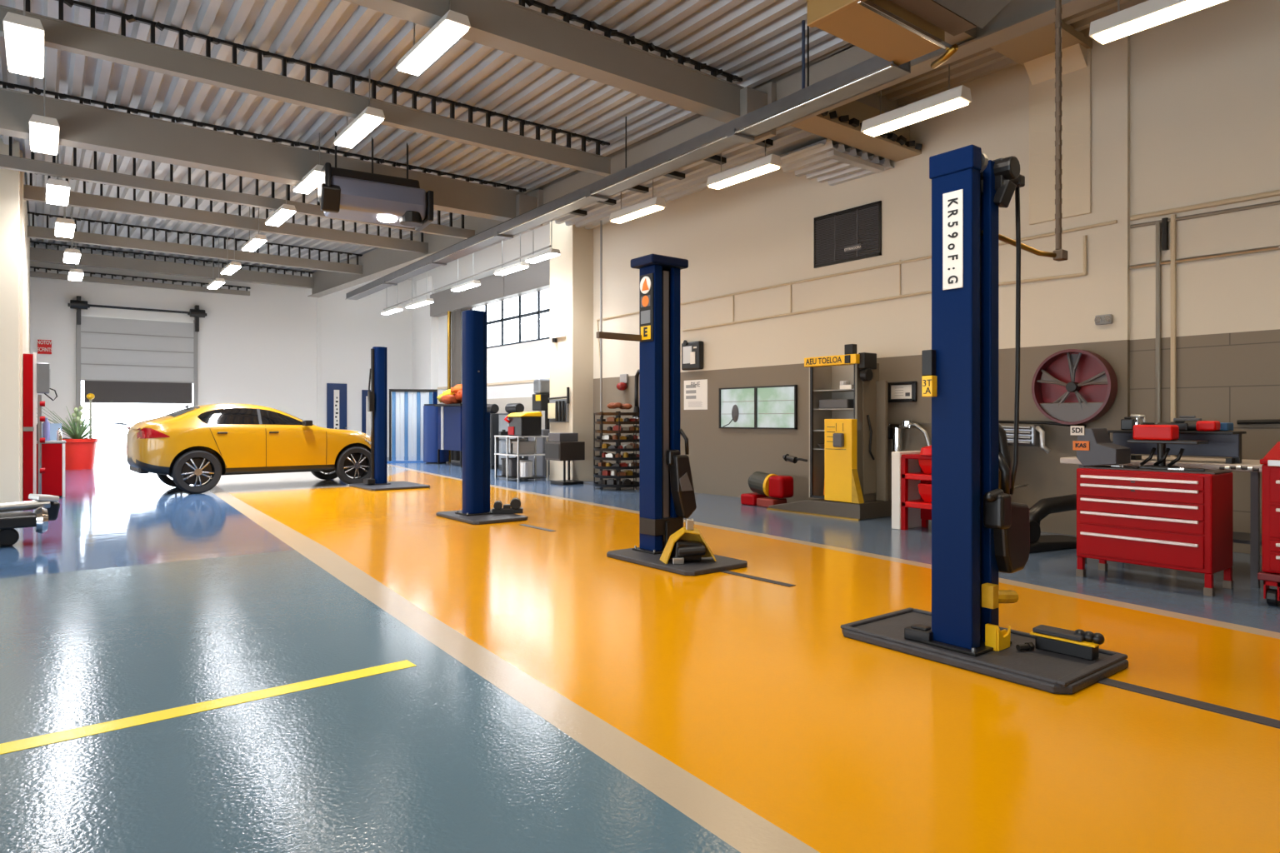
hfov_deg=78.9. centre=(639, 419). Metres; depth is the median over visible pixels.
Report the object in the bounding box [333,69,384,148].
ceiling lamp
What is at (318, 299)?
trim
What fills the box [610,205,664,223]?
diffuser
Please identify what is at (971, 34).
ceiling beam
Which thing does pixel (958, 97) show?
ceiling lamp
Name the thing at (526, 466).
tub
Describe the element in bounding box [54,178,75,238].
ceiling lamp
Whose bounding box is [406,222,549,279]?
ceiling
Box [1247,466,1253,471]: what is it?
socket
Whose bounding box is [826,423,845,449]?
print
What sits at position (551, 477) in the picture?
baseboard
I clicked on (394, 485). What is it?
base plate
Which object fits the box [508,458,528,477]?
tub
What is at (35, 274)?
ceiling beam
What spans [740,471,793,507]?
compressor
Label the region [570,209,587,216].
purlin
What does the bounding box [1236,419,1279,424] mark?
conduit
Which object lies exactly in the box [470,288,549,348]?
window
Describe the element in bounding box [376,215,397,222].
round light
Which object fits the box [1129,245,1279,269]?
conduit
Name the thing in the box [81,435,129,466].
ground
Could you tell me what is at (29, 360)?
column
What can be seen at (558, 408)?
panel
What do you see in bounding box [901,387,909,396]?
print
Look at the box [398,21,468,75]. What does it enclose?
diffuser
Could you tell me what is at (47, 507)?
trolley
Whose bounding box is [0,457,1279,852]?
floor
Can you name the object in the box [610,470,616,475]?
spare part
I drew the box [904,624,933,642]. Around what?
block
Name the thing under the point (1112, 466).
tool
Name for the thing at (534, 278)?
fascia
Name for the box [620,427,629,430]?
spare part
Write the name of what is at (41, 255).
ceiling beam
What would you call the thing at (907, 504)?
shelf
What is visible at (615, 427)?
spare part
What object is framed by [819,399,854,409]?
bin
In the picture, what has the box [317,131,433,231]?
heater
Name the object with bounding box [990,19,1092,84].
ceiling beam
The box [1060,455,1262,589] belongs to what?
workbench
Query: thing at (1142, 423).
block
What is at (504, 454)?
shelf
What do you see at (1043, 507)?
hose
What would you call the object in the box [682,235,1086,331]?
conduit
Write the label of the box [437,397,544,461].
trim
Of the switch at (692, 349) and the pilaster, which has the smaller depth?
the switch at (692, 349)
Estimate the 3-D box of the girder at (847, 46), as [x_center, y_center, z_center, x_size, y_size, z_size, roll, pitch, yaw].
[2.454,-4.400,8.327,0.070,0.700,18.200,0,0,-38]
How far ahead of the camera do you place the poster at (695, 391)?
14.22 m
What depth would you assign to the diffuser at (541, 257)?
15.62 m
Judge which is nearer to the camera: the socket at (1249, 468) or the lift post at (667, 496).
the socket at (1249, 468)
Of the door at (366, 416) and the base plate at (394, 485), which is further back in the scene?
the door at (366, 416)
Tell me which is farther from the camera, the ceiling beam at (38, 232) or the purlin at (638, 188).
the ceiling beam at (38, 232)
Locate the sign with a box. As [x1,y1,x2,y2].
[37,340,54,354]
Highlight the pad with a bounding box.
[1030,625,1104,660]
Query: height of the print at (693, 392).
0.410 m
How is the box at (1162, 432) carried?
on the bench vise
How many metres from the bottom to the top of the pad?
0.147 m
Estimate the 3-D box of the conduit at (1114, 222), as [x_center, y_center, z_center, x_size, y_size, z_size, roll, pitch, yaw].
[2.194,-2.165,12.685,0.041,0.104,10.189,0,0,-38]
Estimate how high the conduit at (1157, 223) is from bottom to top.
3.356 m
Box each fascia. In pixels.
[430,274,513,317]
[504,258,549,297]
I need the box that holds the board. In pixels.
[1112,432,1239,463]
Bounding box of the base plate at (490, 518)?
[435,509,527,524]
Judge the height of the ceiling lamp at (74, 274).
1.178 m
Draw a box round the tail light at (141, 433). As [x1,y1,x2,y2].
[135,428,169,439]
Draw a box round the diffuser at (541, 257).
[525,253,559,263]
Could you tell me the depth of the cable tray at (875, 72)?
9.23 m
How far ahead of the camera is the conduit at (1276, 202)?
7.97 m
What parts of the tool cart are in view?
leg, leg, panel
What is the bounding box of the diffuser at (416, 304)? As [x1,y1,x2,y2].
[405,301,433,308]
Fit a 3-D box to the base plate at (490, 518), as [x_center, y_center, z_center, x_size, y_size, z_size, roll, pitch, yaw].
[-2.171,1.327,10.621,0.800,0.047,1.280,0,0,-38]
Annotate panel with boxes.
[412,224,549,299]
[548,387,569,422]
[760,134,894,185]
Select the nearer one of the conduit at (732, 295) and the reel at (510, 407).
the conduit at (732, 295)
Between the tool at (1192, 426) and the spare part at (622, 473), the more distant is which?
the spare part at (622, 473)
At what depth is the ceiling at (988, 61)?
9.61 m
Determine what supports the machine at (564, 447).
on the floor
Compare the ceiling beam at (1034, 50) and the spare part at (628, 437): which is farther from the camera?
the spare part at (628, 437)
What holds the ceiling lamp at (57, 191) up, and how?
hanging from the ceiling at (757, 42)
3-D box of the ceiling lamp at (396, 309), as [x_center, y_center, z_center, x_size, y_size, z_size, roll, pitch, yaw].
[-7.500,-4.112,23.506,0.225,1.775,1.310,0,0,-38]
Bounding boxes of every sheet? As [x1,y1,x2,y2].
[41,423,61,440]
[1085,465,1231,474]
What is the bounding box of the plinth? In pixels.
[766,498,891,520]
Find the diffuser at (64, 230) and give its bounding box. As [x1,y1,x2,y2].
[55,223,74,238]
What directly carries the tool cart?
on the floor
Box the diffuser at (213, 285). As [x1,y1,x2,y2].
[207,281,224,289]
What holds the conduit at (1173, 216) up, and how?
attached to the wall at (1205, 82)
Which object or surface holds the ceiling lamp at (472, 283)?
hanging from the ceiling at (546, 223)
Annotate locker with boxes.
[490,413,499,469]
[498,413,528,470]
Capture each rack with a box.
[593,411,639,490]
[1107,430,1246,463]
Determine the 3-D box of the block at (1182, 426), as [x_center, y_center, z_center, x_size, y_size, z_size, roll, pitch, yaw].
[4.618,0.056,6.648,0.050,0.090,0.120,0,0,-38]
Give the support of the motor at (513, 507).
on the base plate at (490, 518)
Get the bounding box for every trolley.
[0,494,59,546]
[494,435,548,482]
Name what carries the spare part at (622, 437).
on the rack at (617, 414)
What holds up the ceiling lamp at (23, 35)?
hanging from the ceiling at (757, 42)
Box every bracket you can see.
[515,189,542,229]
[730,81,775,144]
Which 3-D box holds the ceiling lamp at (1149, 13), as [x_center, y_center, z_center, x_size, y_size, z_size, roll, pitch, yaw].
[4.261,-3.768,6.185,0.217,1.085,1.210,0,0,-38]
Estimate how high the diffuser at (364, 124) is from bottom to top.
0.024 m
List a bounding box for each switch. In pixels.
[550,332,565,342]
[690,346,696,364]
[832,433,844,447]
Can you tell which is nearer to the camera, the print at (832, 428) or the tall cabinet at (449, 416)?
the print at (832, 428)
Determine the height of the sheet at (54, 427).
0.300 m
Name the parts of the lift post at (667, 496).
arm, foot plate, guide rail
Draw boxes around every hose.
[632,369,639,417]
[1010,484,1076,553]
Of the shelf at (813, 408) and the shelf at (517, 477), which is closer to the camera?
the shelf at (813, 408)
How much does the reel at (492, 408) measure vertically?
0.260 m
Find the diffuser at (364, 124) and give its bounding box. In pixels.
[335,115,383,148]
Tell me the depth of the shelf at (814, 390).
11.08 m
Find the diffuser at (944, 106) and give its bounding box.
[864,98,968,136]
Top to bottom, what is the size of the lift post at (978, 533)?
2.830 m
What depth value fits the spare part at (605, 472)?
14.74 m
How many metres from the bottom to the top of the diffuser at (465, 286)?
0.024 m
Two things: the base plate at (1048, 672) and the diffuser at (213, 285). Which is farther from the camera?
the diffuser at (213, 285)
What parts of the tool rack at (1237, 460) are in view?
leg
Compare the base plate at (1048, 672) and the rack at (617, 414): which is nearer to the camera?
the base plate at (1048, 672)
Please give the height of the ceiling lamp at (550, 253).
0.875 m
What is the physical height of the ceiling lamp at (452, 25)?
0.625 m
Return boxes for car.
[109,403,370,494]
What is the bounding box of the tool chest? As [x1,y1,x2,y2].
[1075,468,1233,596]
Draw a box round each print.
[685,385,702,407]
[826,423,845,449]
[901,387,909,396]
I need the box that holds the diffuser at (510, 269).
[495,265,528,275]
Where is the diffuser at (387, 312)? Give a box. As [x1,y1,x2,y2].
[381,309,402,314]
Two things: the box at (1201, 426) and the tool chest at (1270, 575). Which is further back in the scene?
the box at (1201, 426)
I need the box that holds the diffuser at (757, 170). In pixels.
[708,165,779,189]
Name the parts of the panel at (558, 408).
rail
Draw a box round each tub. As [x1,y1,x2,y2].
[500,440,506,453]
[500,457,520,476]
[505,438,527,454]
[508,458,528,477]
[511,440,535,454]
[520,460,532,478]
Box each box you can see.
[36,362,57,400]
[681,340,703,370]
[1133,425,1179,440]
[1195,420,1219,431]
[1220,422,1233,430]
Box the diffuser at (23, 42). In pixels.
[5,23,42,78]
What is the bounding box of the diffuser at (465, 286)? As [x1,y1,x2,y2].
[451,283,479,291]
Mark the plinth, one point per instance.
(867, 510)
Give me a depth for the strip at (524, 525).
9.61 m
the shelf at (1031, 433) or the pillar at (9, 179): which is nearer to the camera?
the shelf at (1031, 433)
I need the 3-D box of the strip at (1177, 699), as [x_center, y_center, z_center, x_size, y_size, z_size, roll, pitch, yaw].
[3.349,1.347,2.724,0.101,0.006,3.230,0,0,-37]
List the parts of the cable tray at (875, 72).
splice plate, splice plate, splice plate, splice plate, splice plate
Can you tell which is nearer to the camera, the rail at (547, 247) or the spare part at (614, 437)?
the spare part at (614, 437)
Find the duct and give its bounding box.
[806,0,1011,69]
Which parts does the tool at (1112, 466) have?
handle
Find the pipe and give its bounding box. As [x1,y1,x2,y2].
[596,220,605,479]
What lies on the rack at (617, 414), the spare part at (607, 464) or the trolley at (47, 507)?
the spare part at (607, 464)
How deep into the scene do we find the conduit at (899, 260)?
10.83 m
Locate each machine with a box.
[545,432,584,484]
[1070,425,1130,466]
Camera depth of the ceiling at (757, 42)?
9.44 m
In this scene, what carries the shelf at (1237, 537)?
attached to the workbench
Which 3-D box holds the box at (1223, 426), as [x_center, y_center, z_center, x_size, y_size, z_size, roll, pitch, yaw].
[4.910,0.066,6.621,0.160,0.070,0.200,0,0,-38]
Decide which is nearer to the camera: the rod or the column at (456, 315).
the rod
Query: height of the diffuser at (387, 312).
0.024 m
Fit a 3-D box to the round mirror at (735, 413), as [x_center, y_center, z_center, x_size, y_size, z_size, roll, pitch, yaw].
[1.569,-0.053,13.434,0.020,0.391,0.390,0,0,-38]
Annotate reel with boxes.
[486,404,499,413]
[505,403,524,413]
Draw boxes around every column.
[23,352,36,501]
[1029,48,1091,224]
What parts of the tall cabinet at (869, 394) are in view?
panel, frame, panel, motor, door, post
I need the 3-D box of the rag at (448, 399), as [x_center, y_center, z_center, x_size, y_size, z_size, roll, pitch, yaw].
[-5.425,-0.575,22.465,0.657,0.347,0.822,0,0,-38]
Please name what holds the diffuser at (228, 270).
attached to the ceiling lamp at (232, 267)
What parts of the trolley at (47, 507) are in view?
frame, steel arm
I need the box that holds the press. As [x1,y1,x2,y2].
[528,379,549,476]
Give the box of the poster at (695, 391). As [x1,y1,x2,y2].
[684,379,707,409]
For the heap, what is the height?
0.134 m
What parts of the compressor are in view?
motor, red tank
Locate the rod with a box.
[1055,0,1062,249]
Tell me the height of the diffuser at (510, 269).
0.024 m
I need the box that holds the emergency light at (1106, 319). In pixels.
[1094,314,1112,324]
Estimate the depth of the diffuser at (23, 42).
7.19 m
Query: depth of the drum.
23.38 m
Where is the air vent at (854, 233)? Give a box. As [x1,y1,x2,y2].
[813,200,881,268]
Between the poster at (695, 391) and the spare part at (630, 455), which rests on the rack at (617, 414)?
the spare part at (630, 455)
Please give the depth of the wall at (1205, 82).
8.03 m
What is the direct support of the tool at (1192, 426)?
on the tool rack at (1237, 460)
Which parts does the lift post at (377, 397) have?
guide rail, foot plate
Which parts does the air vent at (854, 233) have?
maker plate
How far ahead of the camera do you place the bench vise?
6.36 m
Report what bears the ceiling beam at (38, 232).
attached to the ceiling at (757, 42)
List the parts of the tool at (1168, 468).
handle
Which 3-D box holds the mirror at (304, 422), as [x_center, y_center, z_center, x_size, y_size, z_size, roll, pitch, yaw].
[-6.490,0.080,15.146,0.150,0.110,0.260,0,0,-40]
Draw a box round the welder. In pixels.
[504,411,542,436]
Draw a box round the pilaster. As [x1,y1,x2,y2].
[416,275,438,401]
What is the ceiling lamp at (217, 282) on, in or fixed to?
hanging from the ceiling at (757, 42)
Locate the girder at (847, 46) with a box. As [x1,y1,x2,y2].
[525,43,854,195]
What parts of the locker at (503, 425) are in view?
door, door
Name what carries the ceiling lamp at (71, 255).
hanging from the ceiling at (757, 42)
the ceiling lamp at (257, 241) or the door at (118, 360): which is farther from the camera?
the door at (118, 360)
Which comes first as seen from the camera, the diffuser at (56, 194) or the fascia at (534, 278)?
the diffuser at (56, 194)
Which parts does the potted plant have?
stem, pot, yellow flower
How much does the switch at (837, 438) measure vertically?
0.191 m
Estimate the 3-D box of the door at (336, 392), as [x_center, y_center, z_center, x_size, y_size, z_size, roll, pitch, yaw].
[-10.261,0.071,26.353,0.659,2.558,0.120,0,0,-38]
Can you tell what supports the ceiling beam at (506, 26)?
attached to the ceiling at (757, 42)
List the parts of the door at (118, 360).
panel, panel, panel, panel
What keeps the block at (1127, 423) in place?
on the tool rack at (1237, 460)
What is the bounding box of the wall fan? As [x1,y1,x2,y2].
[1031,349,1117,424]
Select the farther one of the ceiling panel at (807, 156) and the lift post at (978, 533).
the ceiling panel at (807, 156)
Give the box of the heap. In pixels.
[606,402,632,409]
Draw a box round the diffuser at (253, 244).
[242,239,266,251]
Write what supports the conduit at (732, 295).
attached to the wall at (755, 232)
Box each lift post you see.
[362,346,390,484]
[455,310,492,516]
[595,254,696,554]
[918,144,1067,656]
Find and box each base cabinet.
[36,440,65,497]
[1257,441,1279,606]
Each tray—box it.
[345,20,910,299]
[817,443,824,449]
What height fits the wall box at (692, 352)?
0.550 m
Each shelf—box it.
[494,435,548,437]
[494,453,544,456]
[495,475,545,479]
[813,389,854,392]
[813,408,854,409]
[901,454,931,459]
[901,471,931,480]
[901,499,931,509]
[1107,430,1246,434]
[1232,531,1261,545]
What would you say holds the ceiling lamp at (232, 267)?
hanging from the ceiling at (757, 42)
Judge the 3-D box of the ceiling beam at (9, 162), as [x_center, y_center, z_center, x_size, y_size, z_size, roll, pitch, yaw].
[-7.928,-3.889,12.097,11.600,0.554,0.153,0,0,-38]
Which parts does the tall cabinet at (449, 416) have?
leg, leg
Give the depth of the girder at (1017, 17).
10.21 m
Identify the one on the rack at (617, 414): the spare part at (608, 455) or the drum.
the spare part at (608, 455)
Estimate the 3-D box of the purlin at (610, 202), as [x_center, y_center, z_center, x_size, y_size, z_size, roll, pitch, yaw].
[-1.012,-4.050,14.139,1.350,0.080,0.120,0,0,-38]
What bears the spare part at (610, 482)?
on the rack at (617, 414)
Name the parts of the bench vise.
plate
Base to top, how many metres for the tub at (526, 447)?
0.280 m
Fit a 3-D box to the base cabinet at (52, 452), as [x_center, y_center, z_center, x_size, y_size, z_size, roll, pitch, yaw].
[-10.324,0.865,13.570,0.480,0.970,0.620,0,0,-38]
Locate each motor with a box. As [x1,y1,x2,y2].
[491,498,523,514]
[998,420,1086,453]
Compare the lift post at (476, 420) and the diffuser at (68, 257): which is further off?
the diffuser at (68, 257)
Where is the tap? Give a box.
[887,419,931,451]
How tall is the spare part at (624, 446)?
0.107 m
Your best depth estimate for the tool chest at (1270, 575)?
5.59 m
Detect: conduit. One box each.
[596,220,1117,320]
[596,320,599,364]
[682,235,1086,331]
[732,295,734,321]
[790,281,791,312]
[899,260,900,295]
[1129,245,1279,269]
[1130,189,1279,220]
[1130,200,1279,228]
[1155,220,1160,456]
[1161,217,1168,250]
[1170,214,1175,457]
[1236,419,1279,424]
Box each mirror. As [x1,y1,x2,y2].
[301,420,312,425]
[722,405,739,427]
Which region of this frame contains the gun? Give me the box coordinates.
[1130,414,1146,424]
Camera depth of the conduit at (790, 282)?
12.41 m
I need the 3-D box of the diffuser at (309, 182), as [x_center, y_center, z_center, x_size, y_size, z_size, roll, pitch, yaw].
[-4.789,-3.437,11.332,0.210,0.024,1.150,0,0,-38]
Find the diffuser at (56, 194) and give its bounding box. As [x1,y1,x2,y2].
[46,185,69,205]
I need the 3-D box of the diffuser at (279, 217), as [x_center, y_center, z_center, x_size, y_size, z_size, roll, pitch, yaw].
[-6.158,-3.437,13.307,0.210,0.024,1.150,0,0,-38]
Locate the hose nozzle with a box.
[782,454,807,463]
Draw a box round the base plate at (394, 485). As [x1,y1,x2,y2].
[349,481,429,490]
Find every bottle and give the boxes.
[42,417,49,440]
[56,428,62,440]
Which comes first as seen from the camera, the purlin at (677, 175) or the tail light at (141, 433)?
the purlin at (677, 175)
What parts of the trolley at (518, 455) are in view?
post, post, post, post, post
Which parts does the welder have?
red handle, red panel, yellow lid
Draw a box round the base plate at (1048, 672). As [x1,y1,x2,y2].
[840,607,1128,694]
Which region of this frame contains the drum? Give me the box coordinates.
[423,404,449,464]
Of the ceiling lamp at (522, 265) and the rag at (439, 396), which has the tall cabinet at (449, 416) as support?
the rag at (439, 396)
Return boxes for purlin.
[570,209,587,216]
[595,198,616,205]
[627,185,649,193]
[663,170,684,179]
[704,155,726,164]
[755,139,773,147]
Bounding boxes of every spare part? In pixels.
[598,462,605,466]
[602,435,611,439]
[602,443,610,448]
[602,470,609,475]
[605,453,614,457]
[605,462,611,466]
[606,416,616,421]
[606,426,612,430]
[606,479,615,484]
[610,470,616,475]
[611,435,617,439]
[613,425,621,430]
[616,471,625,475]
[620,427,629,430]
[620,435,626,439]
[620,462,627,466]
[622,445,633,448]
[622,452,628,457]
[622,479,630,484]
[624,417,629,421]
[624,470,632,475]
[625,435,633,439]
[628,443,638,448]
[628,453,635,457]
[630,418,637,421]
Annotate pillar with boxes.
[0,138,19,503]
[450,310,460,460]
[550,220,593,477]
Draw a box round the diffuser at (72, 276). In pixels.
[68,272,83,280]
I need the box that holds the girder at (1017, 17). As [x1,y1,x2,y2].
[307,0,1109,297]
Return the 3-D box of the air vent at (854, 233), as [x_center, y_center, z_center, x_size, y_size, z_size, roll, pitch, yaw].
[3.065,-2.725,11.559,0.037,0.775,1.206,0,0,-38]
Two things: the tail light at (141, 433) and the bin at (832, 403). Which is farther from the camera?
the tail light at (141, 433)
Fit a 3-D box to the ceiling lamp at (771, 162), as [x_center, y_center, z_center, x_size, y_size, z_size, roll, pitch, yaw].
[1.375,-3.663,10.424,0.217,0.875,1.210,0,0,-38]
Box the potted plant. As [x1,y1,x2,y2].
[36,393,126,469]
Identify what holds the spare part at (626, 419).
on the rack at (617, 414)
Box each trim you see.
[316,297,320,426]
[437,378,549,389]
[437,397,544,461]
[826,150,884,173]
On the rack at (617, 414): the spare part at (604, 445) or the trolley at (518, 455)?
the spare part at (604, 445)
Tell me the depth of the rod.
4.78 m
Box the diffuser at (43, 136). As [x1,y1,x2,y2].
[30,122,58,154]
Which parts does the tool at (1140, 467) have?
handle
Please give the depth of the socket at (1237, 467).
5.82 m
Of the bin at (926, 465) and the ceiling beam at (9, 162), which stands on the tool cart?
the bin at (926, 465)
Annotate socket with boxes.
[1225,465,1230,470]
[1235,465,1241,469]
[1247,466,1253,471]
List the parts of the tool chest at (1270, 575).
lid, drawer, drawer, drawer, drawer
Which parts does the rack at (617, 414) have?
rod, rod, rod, rod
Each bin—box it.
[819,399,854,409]
[917,482,931,502]
[918,459,931,474]
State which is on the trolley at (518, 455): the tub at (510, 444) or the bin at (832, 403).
the tub at (510, 444)
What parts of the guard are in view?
plate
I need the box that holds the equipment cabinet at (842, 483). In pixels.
[824,419,864,504]
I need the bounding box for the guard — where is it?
[659,519,715,564]
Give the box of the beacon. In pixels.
[616,374,628,390]
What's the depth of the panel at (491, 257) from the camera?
22.79 m
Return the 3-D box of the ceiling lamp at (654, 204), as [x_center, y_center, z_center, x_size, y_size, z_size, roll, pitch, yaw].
[-0.053,-3.663,12.328,0.217,0.875,1.210,0,0,-38]
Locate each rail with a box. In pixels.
[383,245,550,309]
[1219,465,1259,471]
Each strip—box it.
[520,524,555,531]
[720,570,795,587]
[1096,678,1279,729]
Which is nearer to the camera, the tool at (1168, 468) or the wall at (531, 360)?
the tool at (1168, 468)
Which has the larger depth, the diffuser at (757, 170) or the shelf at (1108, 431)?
the diffuser at (757, 170)
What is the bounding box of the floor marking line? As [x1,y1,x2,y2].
[0,660,415,754]
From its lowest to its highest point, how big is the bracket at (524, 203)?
0.630 m
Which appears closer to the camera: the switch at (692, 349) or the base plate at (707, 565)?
the base plate at (707, 565)
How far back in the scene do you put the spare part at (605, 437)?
14.72 m
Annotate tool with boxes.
[1110,465,1139,469]
[1138,465,1168,469]
[1154,422,1196,430]
[1167,467,1204,471]
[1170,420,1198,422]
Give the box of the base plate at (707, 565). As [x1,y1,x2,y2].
[606,548,747,575]
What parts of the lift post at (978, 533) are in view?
sign plate, foot plate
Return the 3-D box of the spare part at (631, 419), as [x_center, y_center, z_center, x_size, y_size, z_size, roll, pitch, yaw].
[-0.142,0.038,14.864,0.141,0.099,0.141,0,0,36]
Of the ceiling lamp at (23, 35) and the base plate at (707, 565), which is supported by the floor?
the base plate at (707, 565)
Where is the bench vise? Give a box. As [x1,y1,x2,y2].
[1127,440,1208,467]
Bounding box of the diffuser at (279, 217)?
[265,210,294,226]
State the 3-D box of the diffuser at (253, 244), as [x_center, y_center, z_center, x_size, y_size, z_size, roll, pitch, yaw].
[-7.647,-3.437,15.404,0.210,0.024,1.150,0,0,-38]
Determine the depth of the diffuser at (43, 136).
9.47 m
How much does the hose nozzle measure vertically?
0.133 m
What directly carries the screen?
on the floor
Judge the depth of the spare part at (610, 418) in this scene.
14.68 m
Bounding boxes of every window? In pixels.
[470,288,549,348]
[719,385,797,429]
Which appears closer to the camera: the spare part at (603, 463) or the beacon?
the spare part at (603, 463)
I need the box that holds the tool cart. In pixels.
[891,450,931,530]
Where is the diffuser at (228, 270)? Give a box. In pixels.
[220,265,240,274]
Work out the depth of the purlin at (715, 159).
12.09 m
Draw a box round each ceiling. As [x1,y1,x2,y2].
[0,0,849,274]
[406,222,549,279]
[548,125,814,229]
[875,0,1148,105]
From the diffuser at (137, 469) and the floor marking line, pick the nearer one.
the floor marking line
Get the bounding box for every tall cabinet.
[434,403,462,467]
[804,344,887,501]
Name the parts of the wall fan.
blade, blade, blade, blade, blade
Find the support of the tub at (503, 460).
on the trolley at (518, 455)
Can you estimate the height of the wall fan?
0.860 m
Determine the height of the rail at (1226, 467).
0.038 m
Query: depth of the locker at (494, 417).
20.95 m
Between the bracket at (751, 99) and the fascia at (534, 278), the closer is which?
the bracket at (751, 99)
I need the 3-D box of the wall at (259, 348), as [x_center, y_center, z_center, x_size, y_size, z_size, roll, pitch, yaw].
[-14.295,-1.950,23.398,15.900,6.600,0.120,0,0,-38]
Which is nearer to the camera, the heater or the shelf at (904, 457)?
the shelf at (904, 457)
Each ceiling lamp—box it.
[3,0,44,78]
[29,77,59,154]
[45,145,69,205]
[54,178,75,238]
[63,206,80,264]
[67,243,84,280]
[206,239,225,289]
[220,228,241,274]
[241,206,267,251]
[265,182,296,226]
[292,132,323,194]
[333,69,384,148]
[380,285,403,314]
[395,0,470,75]
[405,271,434,308]
[450,252,480,291]
[494,233,529,275]
[525,220,560,263]
[609,179,665,223]
[705,140,781,189]
[860,63,971,136]
[1089,0,1227,44]
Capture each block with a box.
[498,430,509,435]
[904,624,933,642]
[1120,416,1134,429]
[1141,422,1154,424]
[1171,420,1188,430]
[1173,415,1201,421]
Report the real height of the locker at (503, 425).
1.500 m
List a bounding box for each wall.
[20,150,29,501]
[30,242,412,457]
[412,281,549,399]
[593,35,1129,535]
[1130,0,1279,555]
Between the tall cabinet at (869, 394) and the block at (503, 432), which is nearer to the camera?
the tall cabinet at (869, 394)
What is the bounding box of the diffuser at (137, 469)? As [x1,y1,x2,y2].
[130,465,149,474]
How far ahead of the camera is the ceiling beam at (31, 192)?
15.15 m
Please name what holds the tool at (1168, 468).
on the sheet at (1104, 467)
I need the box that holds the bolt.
[1015,642,1034,650]
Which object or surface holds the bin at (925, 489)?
on the tool cart
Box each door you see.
[67,295,206,427]
[326,383,346,429]
[361,390,370,436]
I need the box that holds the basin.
[920,445,931,455]
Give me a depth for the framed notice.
10.79 m
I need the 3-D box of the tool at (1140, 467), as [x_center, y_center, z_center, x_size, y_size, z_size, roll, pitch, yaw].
[4.179,0.398,6.311,0.052,0.022,0.240,0,0,-34]
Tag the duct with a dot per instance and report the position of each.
(901, 32)
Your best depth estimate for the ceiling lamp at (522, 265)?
16.79 m
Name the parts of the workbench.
leg, leg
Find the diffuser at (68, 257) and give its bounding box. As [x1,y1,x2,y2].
[63,252,79,264]
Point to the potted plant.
(80, 452)
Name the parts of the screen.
blue post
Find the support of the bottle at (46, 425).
on the base cabinet at (52, 452)
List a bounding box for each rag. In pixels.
[436,393,444,404]
[440,394,462,404]
[441,389,454,395]
[450,384,462,393]
[454,390,462,400]
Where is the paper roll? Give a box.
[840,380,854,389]
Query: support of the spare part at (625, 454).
on the rack at (617, 414)
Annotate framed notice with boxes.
[887,380,917,402]
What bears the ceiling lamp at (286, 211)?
hanging from the ceiling at (757, 42)
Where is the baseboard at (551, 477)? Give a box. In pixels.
[549,475,593,481]
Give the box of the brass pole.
[447,310,450,461]
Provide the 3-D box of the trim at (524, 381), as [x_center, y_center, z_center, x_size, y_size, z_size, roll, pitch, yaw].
[-3.771,-1.035,22.245,0.030,0.070,9.950,0,0,-38]
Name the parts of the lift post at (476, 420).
foot plate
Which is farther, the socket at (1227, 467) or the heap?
the heap
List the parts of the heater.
frame, casing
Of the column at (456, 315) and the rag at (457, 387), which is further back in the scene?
the column at (456, 315)
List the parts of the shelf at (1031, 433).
pipe rail, pipe rail, pipe rail, pipe rail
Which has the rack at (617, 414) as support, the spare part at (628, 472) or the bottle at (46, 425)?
the spare part at (628, 472)
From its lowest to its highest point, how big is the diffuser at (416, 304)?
0.024 m
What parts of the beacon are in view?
plate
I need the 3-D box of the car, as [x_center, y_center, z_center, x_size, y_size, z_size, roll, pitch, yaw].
[-7.703,0.522,15.445,4.566,1.655,2.280,0,0,-40]
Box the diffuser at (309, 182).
[294,171,320,194]
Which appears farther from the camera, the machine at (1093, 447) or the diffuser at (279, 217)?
the diffuser at (279, 217)
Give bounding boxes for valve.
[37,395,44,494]
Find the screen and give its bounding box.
[387,389,437,463]
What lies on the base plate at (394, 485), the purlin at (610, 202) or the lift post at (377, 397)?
the lift post at (377, 397)
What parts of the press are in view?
yellow plate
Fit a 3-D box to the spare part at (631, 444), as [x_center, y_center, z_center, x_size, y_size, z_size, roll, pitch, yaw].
[-0.132,0.530,14.879,0.140,0.135,0.140,0,0,33]
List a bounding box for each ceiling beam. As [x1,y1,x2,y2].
[0,0,610,176]
[0,80,526,221]
[0,136,474,239]
[23,173,428,254]
[27,211,362,274]
[30,240,314,288]
[30,266,250,295]
[344,0,744,123]
[790,100,922,161]
[945,26,976,45]
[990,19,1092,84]

